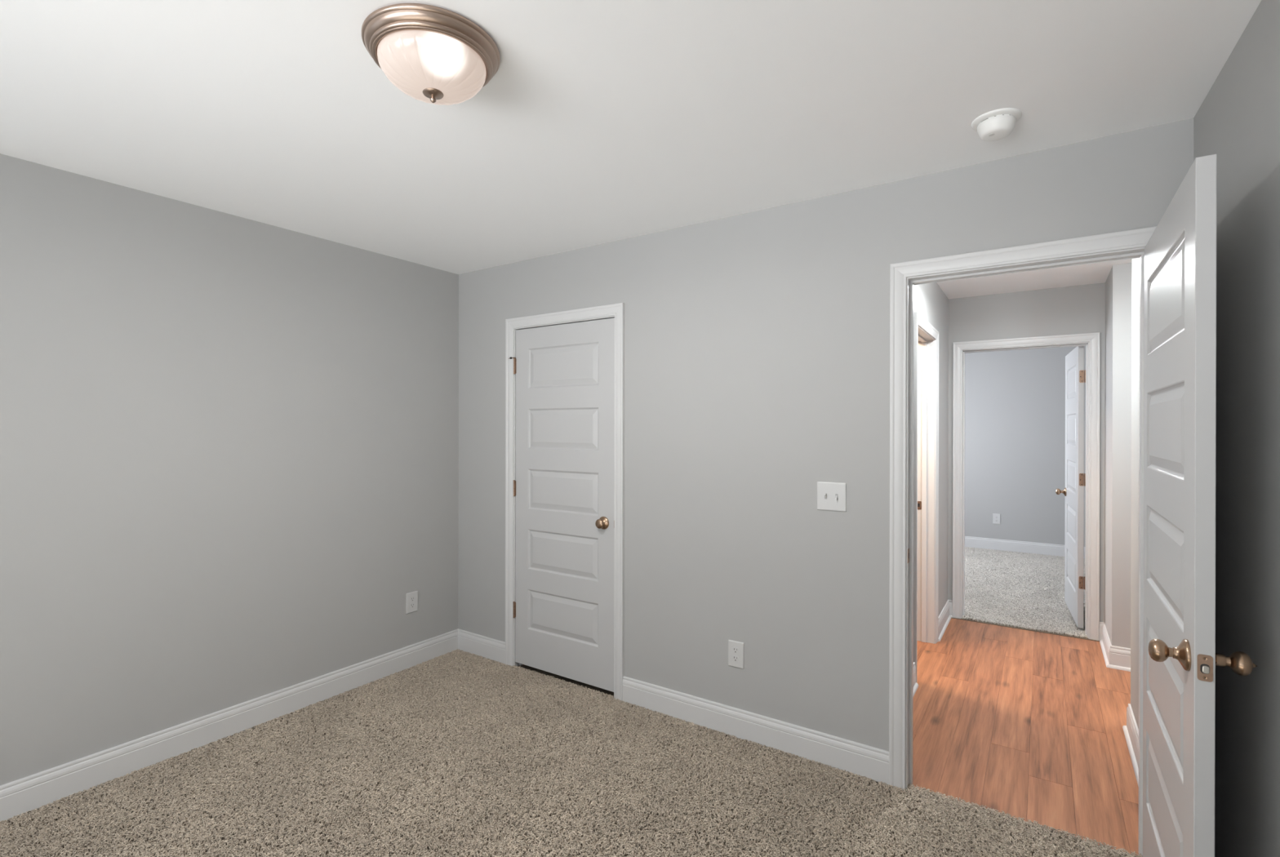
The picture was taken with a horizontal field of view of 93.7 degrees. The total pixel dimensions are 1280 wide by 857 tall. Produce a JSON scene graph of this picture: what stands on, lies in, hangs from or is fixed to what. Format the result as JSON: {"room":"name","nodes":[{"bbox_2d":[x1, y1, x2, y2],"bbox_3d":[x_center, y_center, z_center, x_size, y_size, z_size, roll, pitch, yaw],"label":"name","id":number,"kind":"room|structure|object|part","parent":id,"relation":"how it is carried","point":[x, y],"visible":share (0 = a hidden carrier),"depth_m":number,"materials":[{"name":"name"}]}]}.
{"room":"empty bedroom","nodes":[
{"label":"empty bedroom","id":0,"kind":"room"},
{"bbox_2d":[0,153,458,822],"bbox_3d":[-2.484,0.230,2.089,0.120,2.470,4.720,0,0,34],"label":"wall","id":1,"kind":"structure","parent":0,"point":[229,443],"depth_m":2.70,"materials":[{"name":"paint"}]},
{"bbox_2d":[0,629,457,821],"bbox_3d":[-2.422,1.373,2.065,0.014,0.131,4.450,0,0,34],"label":"baseboard","id":2,"kind":"structure","parent":1,"relation":"attached to","point":[34,791],"depth_m":2.70,"materials":[{"name":"white paint"}]},
{"bbox_2d":[405,591,417,613],"bbox_3d":[-1.377,1.051,3.626,0.007,0.122,0.079,0,0,34],"label":"power outlet","id":3,"kind":"object","parent":1,"relation":"attached to","point":[411,598],"visible":1,"depth_m":3.62,"materials":[{"name":"grey plastic"}]},
{"bbox_2d":[409,603,414,608],"bbox_3d":[-1.375,1.070,3.624,0.002,0.028,0.034,0,0,34],"label":"receptacle","id":4,"kind":"object","parent":3,"relation":"attached to","point":[411,605],"depth_m":3.62,"materials":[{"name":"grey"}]},
{"bbox_2d":[409,596,414,601],"bbox_3d":[-1.375,1.031,3.624,0.002,0.028,0.034,0,0,34],"label":"receptacle","id":5,"kind":"object","parent":3,"relation":"attached to","point":[411,598],"depth_m":3.62,"materials":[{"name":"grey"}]},
{"bbox_2d":[0,551,1138,856],"bbox_3d":[1.643,1.477,2.769,6.220,0.048,10.450,0,0,34],"label":"floor","id":6,"kind":"structure","parent":0,"point":[1021,723],"depth_m":2.80,"materials":[{"name":"brown wood"}]},
{"bbox_2d":[0,648,1142,856],"bbox_3d":[-0.445,1.441,1.786,3.613,0.017,2.806,0,0,34],"label":"carpet","id":7,"kind":"structure","parent":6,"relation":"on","point":[366,693],"depth_m":2.34,"materials":[{"name":"beige carpet"}]},
{"bbox_2d":[961,546,1088,638],"bbox_3d":[3.516,1.442,5.720,2.025,0.018,3.125,0,0,34],"label":"carpet","id":8,"kind":"structure","parent":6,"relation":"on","point":[1043,571],"depth_m":5.31,"materials":[{"name":"grey carpet"}]},
{"bbox_2d":[0,0,1261,298],"bbox_3d":[1.649,-1.029,2.704,6.350,0.060,10.650,0,0,34],"label":"ceiling","id":9,"kind":"structure","parent":0,"point":[597,122],"depth_m":1.86,"materials":[{"name":"white paint"}]},
{"bbox_2d":[361,3,500,105],"bbox_3d":[-0.543,-0.928,1.574,0.342,0.147,0.342,0,0,34],"label":"ceiling light","id":10,"kind":"object","parent":9,"relation":"attached to","point":[433,55],"visible":1,"depth_m":1.48,"materials":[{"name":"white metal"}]},
{"bbox_3d":[-0.543,-0.919,1.574,0.270,0.079,0.270,0,0,34],"label":"lamp shade","id":11,"kind":"part","parent":10,"relation":"part of","materials":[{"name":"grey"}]},
{"bbox_2d":[971,107,1022,141],"bbox_3d":[1.151,-0.971,1.938,0.141,0.055,0.141,0,0,34],"label":"smoke detector","id":12,"kind":"object","parent":9,"relation":"attached to","point":[997,124],"visible":1,"depth_m":1.90,"materials":[{"name":"white plastic"}]},
{"bbox_2d":[457,117,1193,782],"bbox_3d":[0.384,0.234,2.933,3.700,2.470,0.120,0,0,34],"label":"wall","id":13,"kind":"structure","parent":0,"point":[757,344],"depth_m":2.73,"materials":[{"name":"paint"}]},
{"bbox_2d":[457,628,505,663],"bbox_3d":[-1.004,1.374,3.785,0.452,0.131,0.014,0,0,34],"label":"baseboard","id":14,"kind":"structure","parent":13,"relation":"attached to","point":[490,648],"depth_m":3.77,"materials":[{"name":"white paint"}]},
{"bbox_2d":[508,317,614,692],"bbox_3d":[-0.467,0.410,3.426,0.788,2.009,0.086,0,0,34],"label":"door","id":15,"kind":"structure","parent":13,"relation":"in","point":[563,486],"depth_m":3.40,"materials":[{"name":"grey paint"}]},
{"bbox_3d":[-0.215,0.512,3.224,0.052,0.052,0.031,0,0,34],"label":"knob","id":16,"kind":"part","parent":15,"relation":"part of","materials":[{"name":"brown metal"}]},
{"bbox_2d":[505,302,624,701],"bbox_3d":[-0.418,0.391,3.462,0.876,2.110,0.138,0,0,34],"label":"door frame","id":17,"kind":"structure","parent":13,"relation":"attached to","point":[616,311],"depth_m":3.37,"materials":[{"name":"white paint"}]},
{"bbox_3d":[-0.791,0.389,3.639,0.060,2.106,0.018,0,0,34],"label":"casing","id":18,"kind":"part","parent":17,"relation":"part of","materials":[{"name":"white paint"}]},
{"bbox_3d":[-0.450,-0.634,3.410,0.876,0.060,0.018,0,0,34],"label":"head casing","id":19,"kind":"part","parent":17,"relation":"part of","materials":[{"name":"white paint"}]},
{"bbox_3d":[-0.113,0.390,3.184,0.060,2.106,0.018,0,0,34],"label":"casing","id":20,"kind":"part","parent":17,"relation":"part of","materials":[{"name":"white paint"}]},
{"bbox_2d":[728,640,743,669],"bbox_3d":[0.449,1.059,2.813,0.079,0.122,0.007,0,0,34],"label":"power outlet","id":21,"kind":"object","parent":13,"relation":"attached to","point":[735,649],"visible":1,"depth_m":2.81,"materials":[{"name":"grey plastic"}]},
{"bbox_2d":[732,655,738,662],"bbox_3d":[0.448,1.078,2.811,0.034,0.028,0.002,0,0,34],"label":"receptacle","id":22,"kind":"object","parent":21,"relation":"attached to","point":[735,658],"depth_m":2.81,"materials":[{"name":"grey plastic"}]},
{"bbox_2d":[732,647,738,653],"bbox_3d":[0.448,1.039,2.811,0.034,0.028,0.002,0,0,34],"label":"receptacle","id":23,"kind":"object","parent":21,"relation":"attached to","point":[735,650],"depth_m":2.81,"materials":[{"name":"grey plastic"}]},
{"bbox_2d":[622,675,888,785],"bbox_3d":[0.461,1.377,2.801,1.326,0.131,0.014,0,0,34],"label":"baseboard","id":24,"kind":"structure","parent":13,"relation":"attached to","point":[864,760],"depth_m":2.72,"materials":[{"name":"white paint"}]},
{"bbox_2d":[817,481,846,511],"bbox_3d":[0.816,0.291,2.561,0.124,0.122,0.016,0,0,34],"label":"light switch","id":25,"kind":"object","parent":13,"relation":"attached to","point":[831,496],"visible":1,"depth_m":2.56,"materials":[{"name":"grey plastic"}]},
{"bbox_2d":[888,226,1156,856],"bbox_3d":[1.409,0.397,2.245,0.863,2.120,0.156,0,0,34],"label":"door frame","id":26,"kind":"structure","parent":13,"relation":"attached to","point":[1128,244],"depth_m":2.40,"materials":[{"name":"white paint"}]},
{"bbox_3d":[1.037,0.391,2.412,0.060,2.110,0.018,0,0,34],"label":"casing","id":27,"kind":"part","parent":26,"relation":"part of","materials":[{"name":"white paint"}]},
{"bbox_3d":[1.081,0.512,2.416,0.001,0.057,0.038,0,0,34],"label":"strike plate","id":28,"kind":"part","parent":26,"relation":"part of","materials":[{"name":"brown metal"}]},
{"bbox_3d":[1.372,-0.633,2.187,0.863,0.060,0.018,0,0,34],"label":"head casing","id":29,"kind":"part","parent":26,"relation":"part of","materials":[{"name":"white paint"}]},
{"bbox_2d":[1142,154,1257,856],"bbox_3d":[1.459,0.413,1.639,0.183,2.014,0.818,0,0,34],"label":"door","id":30,"kind":"structure","parent":13,"relation":"in","point":[1180,659],"depth_m":1.44,"materials":[{"name":"grey paint"}]},
{"bbox_3d":[1.214,0.517,1.393,0.050,0.052,0.052,0,0,34],"label":"knob","id":31,"kind":"part","parent":30,"relation":"part of","materials":[{"name":"brown metal"}]},
{"bbox_3d":[1.231,0.521,1.307,0.026,0.057,0.007,0,0,34],"label":"latch plate","id":32,"kind":"part","parent":30,"relation":"part of","materials":[{"name":"brown metal"}]},
{"bbox_3d":[1.320,0.517,1.324,0.051,0.052,0.054,0,0,-21],"label":"knob","id":33,"kind":"part","parent":30,"relation":"part of","materials":[{"name":"brown metal"}]},
{"bbox_2d":[913,282,948,615],"bbox_3d":[1.645,0.235,3.646,0.120,2.470,2.470,0,0,34],"label":"wall","id":34,"kind":"structure","parent":0,"point":[931,302],"depth_m":4.34,"materials":[{"name":"paint"}]},
{"bbox_2d":[913,662,918,695],"bbox_3d":[1.289,1.390,2.988,0.028,0.131,0.980,0,0,34],"label":"baseboard","id":35,"kind":"structure","parent":34,"relation":"attached to","point":[915,684],"depth_m":3.36,"materials":[{"name":"white paint"}]},
{"bbox_3d":[1.295,1.446,2.985,0.014,0.018,0.980,0,0,34],"label":"shoe moulding","id":36,"kind":"part","parent":35,"relation":"part of","materials":[{"name":"white paint"}]},
{"bbox_2d":[913,311,938,682],"bbox_3d":[1.747,0.397,3.783,0.138,2.116,0.849,0,0,34],"label":"door frame","id":37,"kind":"structure","parent":34,"relation":"attached to","point":[926,438],"depth_m":4.07,"materials":[{"name":"white paint"}]},
{"bbox_3d":[1.577,0.397,3.421,0.018,2.116,0.060,0,0,34],"label":"casing","id":38,"kind":"part","parent":37,"relation":"part of","materials":[{"name":"white paint"}]},
{"bbox_3d":[1.909,0.526,4.107,0.034,0.057,0.001,0,0,34],"label":"strike plate","id":39,"kind":"part","parent":37,"relation":"part of","materials":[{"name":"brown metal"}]},
{"bbox_3d":[1.799,-0.631,3.748,0.018,0.060,0.849,0,0,34],"label":"head casing","id":40,"kind":"part","parent":37,"relation":"part of","materials":[{"name":"white paint"}]},
{"bbox_3d":[2.017,0.397,4.077,0.018,2.116,0.060,0,0,34],"label":"casing","id":41,"kind":"part","parent":37,"relation":"part of","materials":[{"name":"white paint"}]},
{"bbox_2d":[937,600,952,641],"bbox_3d":[2.216,1.389,4.365,0.032,0.131,0.640,0,0,34],"label":"baseboard","id":42,"kind":"structure","parent":34,"relation":"attached to","point":[945,615],"depth_m":4.38,"materials":[{"name":"white paint"}]},
{"bbox_3d":[2.218,1.446,4.355,0.019,0.018,0.627,0,0,34],"label":"shoe moulding","id":43,"kind":"part","parent":42,"relation":"part of","materials":[{"name":"white paint"}]},
{"bbox_2d":[964,346,1085,556],"bbox_3d":[4.490,0.235,7.030,3.550,2.470,0.120,0,0,34],"label":"wall","id":44,"kind":"structure","parent":0,"point":[1015,400],"depth_m":7.01,"materials":[{"name":"paint"}]},
{"bbox_2d":[992,513,1000,524],"bbox_3d":[4.237,1.074,7.123,0.079,0.122,0.007,0,0,34],"label":"power outlet","id":45,"kind":"object","parent":44,"relation":"attached to","point":[996,517],"visible":1,"depth_m":7.12,"materials":[{"name":"grey plastic"}]},
{"bbox_2d":[964,536,1085,558],"bbox_3d":[4.417,1.379,6.998,3.230,0.131,0.014,0,0,34],"label":"baseboard","id":46,"kind":"structure","parent":44,"relation":"attached to","point":[1051,549],"depth_m":7.00,"materials":[{"name":"white paint"}]},
{"bbox_2d":[947,282,1105,622],"bbox_3d":[2.761,0.236,4.457,3.550,2.470,0.120,0,0,34],"label":"wall","id":47,"kind":"structure","parent":0,"point":[1074,309],"depth_m":4.33,"materials":[{"name":"paint"}]},
{"bbox_2d":[951,332,1100,640],"bbox_3d":[2.817,0.398,4.419,0.900,2.116,0.156,0,0,34],"label":"door frame","id":48,"kind":"structure","parent":47,"relation":"attached to","point":[1091,341],"depth_m":4.20,"materials":[{"name":"white paint"}]},
{"bbox_3d":[2.430,0.397,4.596,0.060,2.116,0.018,0,0,34],"label":"casing","id":49,"kind":"part","parent":48,"relation":"part of","materials":[{"name":"white paint"}]},
{"bbox_3d":[2.781,-0.630,4.361,0.900,0.060,0.018,0,0,34],"label":"head casing","id":50,"kind":"part","parent":48,"relation":"part of","materials":[{"name":"white paint"}]},
{"bbox_3d":[3.128,0.399,4.128,0.060,2.116,0.018,0,0,34],"label":"casing","id":51,"kind":"part","parent":48,"relation":"part of","materials":[{"name":"white paint"}]},
{"bbox_2d":[1055,346,1085,628],"bbox_3d":[3.305,0.412,4.608,0.174,2.014,0.767,0,0,34],"label":"door","id":52,"kind":"structure","parent":47,"relation":"in","point":[1075,373],"depth_m":4.41,"materials":[{"name":"grey paint"}]},
{"bbox_3d":[3.428,0.516,4.902,0.050,0.052,0.052,0,0,34],"label":"knob","id":53,"kind":"part","parent":52,"relation":"part of","materials":[{"name":"brown metal"}]},
{"bbox_2d":[1104,262,1131,648],"bbox_3d":[3.850,0.240,2.768,2.600,2.470,1.470,0,0,34],"label":"wall","id":54,"kind":"structure","parent":0,"point":[1117,433],"depth_m":3.65,"materials":[{"name":"paint"}]},
{"bbox_2d":[1099,622,1130,671],"bbox_3d":[4.000,1.394,3.217,2.408,0.131,0.558,0,0,34],"label":"baseboard","id":55,"kind":"structure","parent":54,"relation":"attached to","point":[1115,657],"depth_m":3.65,"materials":[{"name":"white paint"}]},
{"bbox_3d":[3.996,1.451,3.212,2.408,0.018,0.544,0,0,34],"label":"shoe moulding","id":56,"kind":"part","parent":55,"relation":"part of","materials":[{"name":"white paint"}]},
{"bbox_2d":[1130,257,1139,728],"bbox_3d":[3.153,0.240,1.748,2.580,2.470,1.000,0,0,34],"label":"wall","id":57,"kind":"structure","parent":0,"point":[1135,526],"depth_m":2.75,"materials":[{"name":"paint"}]},
{"bbox_2d":[1122,703,1138,786],"bbox_3d":[3.065,1.394,1.825,2.408,0.131,1.028,0,0,34],"label":"baseboard","id":58,"kind":"structure","parent":57,"relation":"attached to","point":[1131,731],"depth_m":2.70,"materials":[{"name":"white paint"}]},
{"bbox_2d":[1193,0,1279,856],"bbox_3d":[0.611,0.238,-0.061,0.130,2.470,4.606,0,0,32],"label":"wall","id":59,"kind":"structure","parent":0,"point":[1237,121],"depth_m":1.46,"materials":[{"name":"paint"}]}
]}

